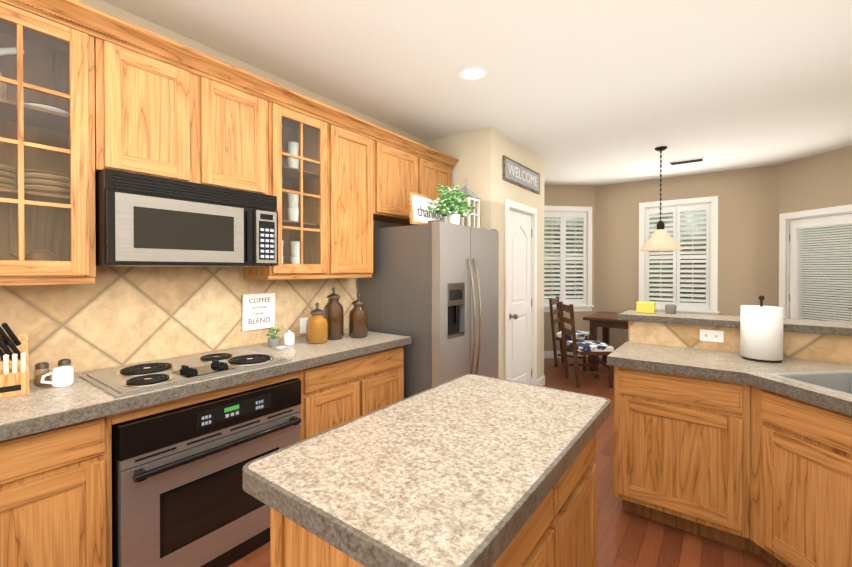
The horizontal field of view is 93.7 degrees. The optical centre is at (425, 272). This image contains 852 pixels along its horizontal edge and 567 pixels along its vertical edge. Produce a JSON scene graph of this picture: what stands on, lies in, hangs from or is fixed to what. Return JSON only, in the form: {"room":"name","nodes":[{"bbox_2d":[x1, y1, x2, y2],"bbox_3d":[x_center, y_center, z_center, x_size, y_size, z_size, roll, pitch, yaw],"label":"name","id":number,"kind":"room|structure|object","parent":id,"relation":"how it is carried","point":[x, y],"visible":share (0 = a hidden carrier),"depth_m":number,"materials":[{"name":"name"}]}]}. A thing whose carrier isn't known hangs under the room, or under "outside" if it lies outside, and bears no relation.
{"room":"kitchen","nodes":[
{"label":"kitchen","id":0,"kind":"room"},
{"bbox_2d":[9,249,55,260],"bbox_3d":[-1.719,-0.051,1.619,0.198,0.100,0.313,0,1,28],"label":"plate","id":1,"kind":"object","parent":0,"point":[38,251],"depth_m":1.67,"materials":[{"name":"beige ceramic"}]},
{"bbox_2d":[76,0,427,299],"bbox_3d":[-1.500,0.014,2.233,0.100,2.740,4.960,0,1,37],"label":"wall","id":2,"kind":"structure","parent":0,"point":[112,10],"depth_m":2.57,"materials":[{"name":"paint"}]},
{"bbox_2d":[72,24,199,183],"bbox_3d":[-1.418,-0.747,1.969,0.320,0.596,0.399,0,1,37],"label":"upper cabinet","id":3,"kind":"object","parent":2,"relation":"attached to","point":[129,97],"depth_m":1.82,"materials":[{"name":"brown wood"}]},
{"bbox_2d":[0,47,68,113],"bbox_3d":[-1.687,-0.807,1.632,0.180,0.283,0.376,0,1,34],"label":"plate","id":4,"kind":"object","parent":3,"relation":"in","point":[2,50],"depth_m":1.62,"materials":[{"name":"beige ceramic"}]},
{"bbox_2d":[0,164,69,195],"bbox_3d":[-1.697,-0.373,1.640,0.210,0.095,0.398,0,1,34],"label":"plate","id":5,"kind":"object","parent":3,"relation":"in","point":[60,178],"depth_m":1.64,"materials":[{"name":"beige ceramic"}]},
{"bbox_2d":[95,168,277,266],"bbox_3d":[-1.254,-0.238,2.112,0.413,0.410,0.808,0,1,37],"label":"microwave","id":6,"kind":"object","parent":3,"relation":"attached to","point":[144,220],"visible":1,"depth_m":1.90,"materials":[{"name":"black"}]},
{"bbox_2d":[0,266,354,379],"bbox_3d":[-1.752,0.204,1.805,0.008,0.555,3.870,0,1,37],"label":"tile backsplash","id":7,"kind":"structure","parent":2,"relation":"attached to","point":[112,316],"depth_m":2.15,"materials":[{"name":"tile"}]},
{"bbox_2d":[242,293,274,330],"bbox_3d":[-1.104,0.256,2.641,0.026,0.235,0.225,0,1,37],"label":"coffee sign","id":8,"kind":"object","parent":7,"relation":"attached to","point":[258,311],"visible":1,"depth_m":2.63,"materials":[{"name":"white"}]},
{"bbox_2d":[300,317,307,333],"bbox_3d":[-0.898,0.391,2.940,0.007,0.115,0.070,0,1,37],"label":"electrical outlet plate","id":9,"kind":"object","parent":7,"relation":"attached to","point":[303,321],"depth_m":2.93,"materials":[{"name":"white plastic"}]},
{"bbox_2d":[200,64,275,195],"bbox_3d":[-1.175,-0.749,2.296,0.320,0.596,0.416,0,1,37],"label":"upper cabinet","id":10,"kind":"object","parent":2,"relation":"attached to","point":[238,125],"depth_m":2.21,"materials":[{"name":"brown wood"}]},
{"bbox_2d":[288,112,375,275],"bbox_3d":[-0.676,-0.523,2.967,0.320,1.060,0.516,0,1,37],"label":"upper cabinet","id":11,"kind":"object","parent":2,"relation":"attached to","point":[334,180],"depth_m":2.81,"materials":[{"name":"brown wood"}]},
{"bbox_2d":[282,240,299,263],"bbox_3d":[-0.928,-0.110,2.666,0.068,0.201,0.214,0,1,37],"label":"cup","id":12,"kind":"object","parent":11,"relation":"in","point":[294,249],"depth_m":2.69,"materials":[{"name":"beige ceramic"}]},
{"bbox_2d":[287,193,298,220],"bbox_3d":[-0.946,-0.434,2.640,0.068,0.201,0.234,0,1,37],"label":"cup","id":13,"kind":"object","parent":11,"relation":"in","point":[290,214],"depth_m":2.68,"materials":[{"name":"beige ceramic"}]},
{"bbox_2d":[287,142,298,168],"bbox_3d":[-0.946,-0.774,2.637,0.068,0.201,0.234,0,1,37],"label":"cup","id":14,"kind":"object","parent":11,"relation":"in","point":[291,147],"depth_m":2.67,"materials":[{"name":"beige ceramic"}]},
{"bbox_2d":[376,136,427,223],"bbox_3d":[-0.334,-0.758,3.426,0.320,0.596,0.624,0,1,37],"label":"upper cabinet","id":15,"kind":"object","parent":2,"relation":"attached to","point":[401,169],"depth_m":3.31,"materials":[{"name":"brown wood"}]},
{"bbox_2d":[403,156,454,224],"bbox_3d":[-0.042,-0.761,3.818,0.320,0.596,0.636,0,1,37],"label":"upper cabinet","id":16,"kind":"object","parent":2,"relation":"attached to","point":[439,171],"depth_m":3.76,"materials":[{"name":"brown wood"}]},
{"bbox_2d":[428,129,481,227],"bbox_3d":[0.307,-0.001,4.041,0.640,2.740,0.100,0,1,37],"label":"wall","id":17,"kind":"structure","parent":0,"point":[465,149],"depth_m":3.90,"materials":[{"name":"paint"}]},
{"bbox_2d":[102,0,851,185],"bbox_3d":[1.161,-1.408,2.447,4.500,0.100,9.100,0,1,37],"label":"ceiling","id":18,"kind":"structure","parent":0,"point":[588,92],"depth_m":2.66,"materials":[{"name":"paint"}]},
{"bbox_2d":[459,66,486,80],"bbox_3d":[0.320,-1.357,2.725,0.196,0.006,0.196,0,1,37],"label":"recessed light","id":19,"kind":"object","parent":18,"relation":"in","point":[472,73],"visible":1,"depth_m":2.72,"materials":[{"name":"white paint"}]},
{"bbox_2d":[640,146,681,250],"bbox_3d":[2.584,-0.809,4.397,0.396,1.128,0.396,0,1,37],"label":"pendant lamp","id":20,"kind":"object","parent":18,"relation":"hanging from","point":[660,239],"visible":1,"depth_m":4.33,"materials":[{"name":"beige glass"}]},
{"bbox_2d":[668,157,704,165],"bbox_3d":[3.210,-1.370,4.924,0.370,0.014,0.160,0,1,37],"label":"ceiling vent","id":21,"kind":"object","parent":18,"relation":"in","point":[687,161],"visible":1,"depth_m":4.90,"materials":[{"name":"white paint"}]},
{"bbox_2d":[227,357,772,566],"bbox_3d":[1.161,1.432,2.470,4.500,0.100,9.100,0,1,37],"label":"floor","id":22,"kind":"structure","parent":0,"point":[626,539],"depth_m":2.10,"materials":[{"name":"brown wood"}]},
{"bbox_2d":[0,413,119,566],"bbox_3d":[-1.619,0.956,1.467,0.608,0.868,0.606,0,1,37],"label":"base cabinet","id":23,"kind":"object","parent":22,"relation":"on","point":[55,477],"depth_m":1.40,"materials":[{"name":"brown wood"}]},
{"bbox_2d":[111,379,300,566],"bbox_3d":[-1.155,0.987,2.030,0.666,0.796,0.820,0,1,37],"label":"built-in oven","id":24,"kind":"object","parent":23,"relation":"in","point":[181,497],"visible":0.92,"depth_m":1.75,"materials":[{"name":"silver metal"}]},
{"bbox_2d":[0,329,411,436],"bbox_3d":[-1.434,0.498,1.688,0.644,0.040,3.558,0,1,37],"label":"countertop","id":25,"kind":"structure","parent":23,"relation":"on","point":[45,405],"depth_m":1.65,"materials":[{"name":"beige stone"}]},
{"bbox_2d":[0,323,28,397],"bbox_3d":[-1.683,0.329,1.577,0.235,0.298,0.185,0,1,37],"label":"knife block","id":26,"kind":"object","parent":25,"relation":"on","point":[14,370],"visible":1,"depth_m":1.56,"materials":[{"name":"brown wood"}]},
{"bbox_2d":[33,362,49,385],"bbox_3d":[-1.637,0.430,1.701,0.052,0.094,0.051,0,1,37],"label":"spice jar","id":27,"kind":"object","parent":25,"relation":"on","point":[45,365],"depth_m":1.69,"materials":[{"name":"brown glass"}]},
{"bbox_2d":[40,366,73,387],"bbox_3d":[-1.545,0.440,1.674,0.072,0.075,0.106,0,1,37],"label":"mug","id":28,"kind":"object","parent":25,"relation":"on","point":[63,376],"visible":1,"depth_m":1.66,"materials":[{"name":"white ceramic"}]},
{"bbox_2d":[58,358,70,366],"bbox_3d":[-1.599,0.429,1.768,0.052,0.094,0.051,0,1,37],"label":"spice jar","id":29,"kind":"object","parent":25,"relation":"on","point":[63,362],"depth_m":1.75,"materials":[{"name":"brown glass"}]},
{"bbox_2d":[79,348,291,397],"bbox_3d":[-1.153,0.454,1.985,0.507,0.042,0.772,0,1,37],"label":"cooktop","id":30,"kind":"object","parent":25,"relation":"in","point":[129,380],"visible":1,"depth_m":1.85,"materials":[{"name":"silver metal"}]},
{"bbox_2d":[267,327,280,347],"bbox_3d":[-0.963,0.408,2.528,0.098,0.125,0.067,0,1,37],"label":"plant","id":31,"kind":"object","parent":25,"relation":"on","point":[273,341],"visible":1,"depth_m":2.52,"materials":[{"name":"green plant"}]},
{"bbox_2d":[275,344,289,349],"bbox_3d":[-0.897,0.463,2.460,0.063,0.016,0.063,0,0,25],"label":"dish","id":32,"kind":"object","parent":25,"relation":"on","point":[277,347],"depth_m":2.45,"materials":[{"name":"white ceramic"}]},
{"bbox_2d":[284,330,294,344],"bbox_3d":[-0.894,0.422,2.607,0.068,0.095,0.067,0,1,37],"label":"jar","id":33,"kind":"object","parent":25,"relation":"on","point":[289,337],"depth_m":2.58,"materials":[{"name":"white ceramic"}]},
{"bbox_2d":[306,302,327,343],"bbox_3d":[-0.730,0.334,2.684,0.143,0.270,0.139,0,1,37],"label":"canister","id":34,"kind":"object","parent":25,"relation":"on","point":[317,327],"visible":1,"depth_m":2.64,"materials":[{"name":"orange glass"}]},
{"bbox_2d":[324,287,343,339],"bbox_3d":[-0.656,0.285,2.834,0.139,0.365,0.135,0,1,37],"label":"canister","id":35,"kind":"object","parent":25,"relation":"on","point":[334,312],"visible":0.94,"depth_m":2.79,"materials":[{"name":"brown glass"}]},
{"bbox_2d":[349,294,367,337],"bbox_3d":[-0.491,0.310,2.905,0.139,0.315,0.135,0,1,37],"label":"canister","id":36,"kind":"object","parent":25,"relation":"on","point":[358,319],"visible":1,"depth_m":2.86,"materials":[{"name":"brown glass"}]},
{"bbox_2d":[240,345,403,440],"bbox_3d":[-0.661,0.946,2.754,0.608,0.868,0.903,0,1,37],"label":"base cabinet","id":37,"kind":"object","parent":22,"relation":"on","point":[333,393],"depth_m":2.46,"materials":[{"name":"brown wood"}]},
{"bbox_2d":[243,374,610,566],"bbox_3d":[0.119,0.936,1.261,0.637,0.910,1.127,0,1,37],"label":"kitchen island","id":38,"kind":"object","parent":22,"relation":"on","point":[470,470],"visible":1,"depth_m":1.00,"materials":[{"name":"beige stone"}]},
{"bbox_2d":[360,220,498,398],"bbox_3d":[0.078,0.496,3.441,0.893,1.757,0.927,0,1,37],"label":"refrigerator","id":39,"kind":"object","parent":22,"relation":"on","point":[431,288],"visible":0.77,"depth_m":3.07,"materials":[{"name":"grey metal"}]},
{"bbox_2d":[408,192,447,224],"bbox_3d":[0.017,-0.490,3.238,0.080,0.251,0.520,0,1,37],"label":"sign","id":40,"kind":"object","parent":39,"relation":"on","point":[420,213],"visible":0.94,"depth_m":3.12,"materials":[{"name":"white wood"}]},
{"bbox_2d":[427,184,475,223],"bbox_3d":[0.212,-0.541,3.148,0.212,0.344,0.600,0,1,37],"label":"potted plant","id":41,"kind":"object","parent":39,"relation":"on","point":[453,207],"visible":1,"depth_m":3.10,"materials":[{"name":"green plant"}]},
{"bbox_2d":[460,179,480,227],"bbox_3d":[0.361,-0.614,3.641,0.209,0.482,0.209,0,1,37],"label":"lantern","id":42,"kind":"object","parent":39,"relation":"on","point":[473,197],"visible":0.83,"depth_m":3.60,"materials":[{"name":"white"}]},
{"bbox_2d":[549,296,589,370],"bbox_3d":[2.110,0.861,5.831,0.516,0.989,0.440,0,1,32],"label":"chair","id":43,"kind":"object","parent":22,"relation":"on","point":[582,335],"visible":0.56,"depth_m":5.75,"materials":[{"name":"brown wood"}]},
{"bbox_2d":[559,301,613,387],"bbox_3d":[1.968,0.868,4.941,0.516,0.989,0.440,0,0,2],"label":"chair","id":44,"kind":"object","parent":22,"relation":"on","point":[595,348],"visible":0.94,"depth_m":4.76,"materials":[{"name":"brown wood"}]},
{"bbox_2d":[583,311,627,374],"bbox_3d":[3.016,0.978,5.243,1.600,0.765,0.930,0,1,37],"label":"dining table","id":45,"kind":"object","parent":22,"relation":"on","point":[605,321],"visible":0.19,"depth_m":5.33,"materials":[{"name":"brown wood"}]},
{"bbox_2d":[614,366,746,550],"bbox_3d":[1.469,0.949,2.307,0.604,0.868,0.543,0,1,37],"label":"base cabinet","id":46,"kind":"object","parent":22,"relation":"on","point":[712,445],"depth_m":2.08,"materials":[{"name":"brown wood"}]},
{"bbox_2d":[607,342,851,381],"bbox_3d":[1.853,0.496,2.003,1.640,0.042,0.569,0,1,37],"label":"countertop","id":47,"kind":"structure","parent":46,"relation":"on","point":[638,352],"depth_m":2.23,"materials":[{"name":"beige stone"}]},
{"bbox_2d":[740,295,783,362],"bbox_3d":[1.831,0.298,2.180,0.180,0.349,0.180,0,1,37],"label":"paper towel","id":48,"kind":"object","parent":47,"relation":"on","point":[761,332],"visible":1,"depth_m":2.11,"materials":[{"name":"white paper"}]},
{"bbox_2d":[743,378,851,445],"bbox_3d":[1.596,0.505,1.443,0.666,0.050,0.694,0,1,37],"label":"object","id":49,"kind":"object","parent":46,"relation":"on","point":[797,427],"depth_m":1.69,"materials":[{"name":"brown wood"}]},
{"bbox_2d":[743,358,851,566],"bbox_3d":[1.902,0.934,1.490,1.065,0.912,1.064,0,1,37],"label":"base cabinet","id":50,"kind":"object","parent":22,"relation":"on","point":[799,490],"depth_m":1.72,"materials":[{"name":"brown wood"}]},
{"bbox_2d":[482,127,544,378],"bbox_3d":[0.986,-0.003,4.334,0.100,2.740,1.380,0,1,37],"label":"wall","id":51,"kind":"structure","parent":0,"point":[497,189],"depth_m":3.96,"materials":[{"name":"paint"}]},
{"bbox_2d":[504,199,536,384],"bbox_3d":[1.014,0.316,4.309,0.175,2.102,0.814,0,1,37],"label":"pantry door","id":52,"kind":"structure","parent":51,"relation":"in","point":[520,349],"depth_m":4.33,"materials":[{"name":"white paint"}]},
{"bbox_2d":[503,155,539,193],"bbox_3d":[1.047,-1.038,4.305,0.020,0.240,0.960,0,1,37],"label":"welcome sign","id":53,"kind":"object","parent":51,"relation":"attached to","point":[519,175],"visible":1,"depth_m":4.23,"materials":[{"name":"grey wood"}]},
{"bbox_2d":[537,351,601,385],"bbox_3d":[2.160,1.314,3.812,3.899,0.115,4.849,0,1,37],"label":"baseboard","id":54,"kind":"structure","parent":51,"relation":"attached to","point":[541,380],"depth_m":6.30,"materials":[{"name":"white paint"}]},
{"bbox_2d":[544,184,594,350],"bbox_3d":[2.123,-0.019,6.380,1.174,2.740,0.100,0,0,-8],"label":"wall","id":55,"kind":"structure","parent":0,"point":[566,195],"depth_m":6.36,"materials":[{"name":"paint"}]},
{"bbox_2d":[544,206,593,311],"bbox_3d":[2.178,-0.217,6.361,1.000,1.673,0.149,0,0,-8],"label":"window shutter","id":56,"kind":"object","parent":55,"relation":"attached to","point":[561,213],"visible":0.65,"depth_m":6.36,"materials":[{"name":"white paint"}]},
{"bbox_2d":[595,164,778,350],"bbox_3d":[3.631,-0.014,5.793,2.220,2.740,0.100,0,1,37],"label":"wall","id":57,"kind":"structure","parent":0,"point":[748,226],"depth_m":5.44,"materials":[{"name":"paint"}]},
{"bbox_2d":[639,196,718,314],"bbox_3d":[3.620,-0.213,5.768,1.000,1.673,0.149,0,1,37],"label":"window","id":58,"kind":"structure","parent":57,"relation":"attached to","point":[676,208],"depth_m":5.71,"materials":[{"name":"white paint"}]},
{"bbox_2d":[628,321,851,386],"bbox_3d":[2.190,0.855,2.197,1.929,1.058,0.140,0,1,37],"label":"tiled wall","id":59,"kind":"structure","parent":0,"point":[823,347],"depth_m":2.38,"materials":[{"name":"tile"}]},
{"bbox_2d":[700,329,723,342],"bbox_3d":[1.741,0.385,2.435,0.118,0.070,0.008,0,1,37],"label":"electrical outlet plate","id":60,"kind":"object","parent":59,"relation":"attached to","point":[712,335],"depth_m":2.43,"materials":[{"name":"white plastic"}]},
{"bbox_2d":[617,310,851,335],"bbox_3d":[2.200,0.304,2.257,1.990,0.041,0.345,0,1,37],"label":"shelf","id":61,"kind":"object","parent":59,"relation":"on","point":[817,326],"visible":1,"depth_m":2.41,"materials":[{"name":"stone"}]},
{"bbox_2d":[636,301,676,313],"bbox_3d":[1.589,0.241,2.757,0.244,0.074,0.082,0,0,24],"label":"decor","id":62,"kind":"object","parent":61,"relation":"on","point":[645,307],"visible":1,"depth_m":2.74,"materials":[{"name":"yellow"}]},
{"bbox_2d":[778,146,851,306],"bbox_3d":[4.628,-0.004,4.503,0.100,2.740,1.202,0,0,-8],"label":"wall","id":63,"kind":"structure","parent":0,"point":[821,180],"depth_m":4.66,"materials":[{"name":"paint"}]},
{"bbox_2d":[779,204,851,321],"bbox_3d":[4.603,0.313,4.578,0.127,2.105,1.000,0,0,-8],"label":"window","id":64,"kind":"structure","parent":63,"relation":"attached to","point":[792,238],"depth_m":4.68,"materials":[{"name":"white paint"}]},
{"label":"outside","id":65,"kind":"structure","parent":0,"visible":0},
{"bbox_2d":[544,210,851,320],"bbox_3d":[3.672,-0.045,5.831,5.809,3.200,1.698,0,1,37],"label":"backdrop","id":66,"kind":"structure","parent":65,"point":[681,221],"depth_m":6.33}
]}

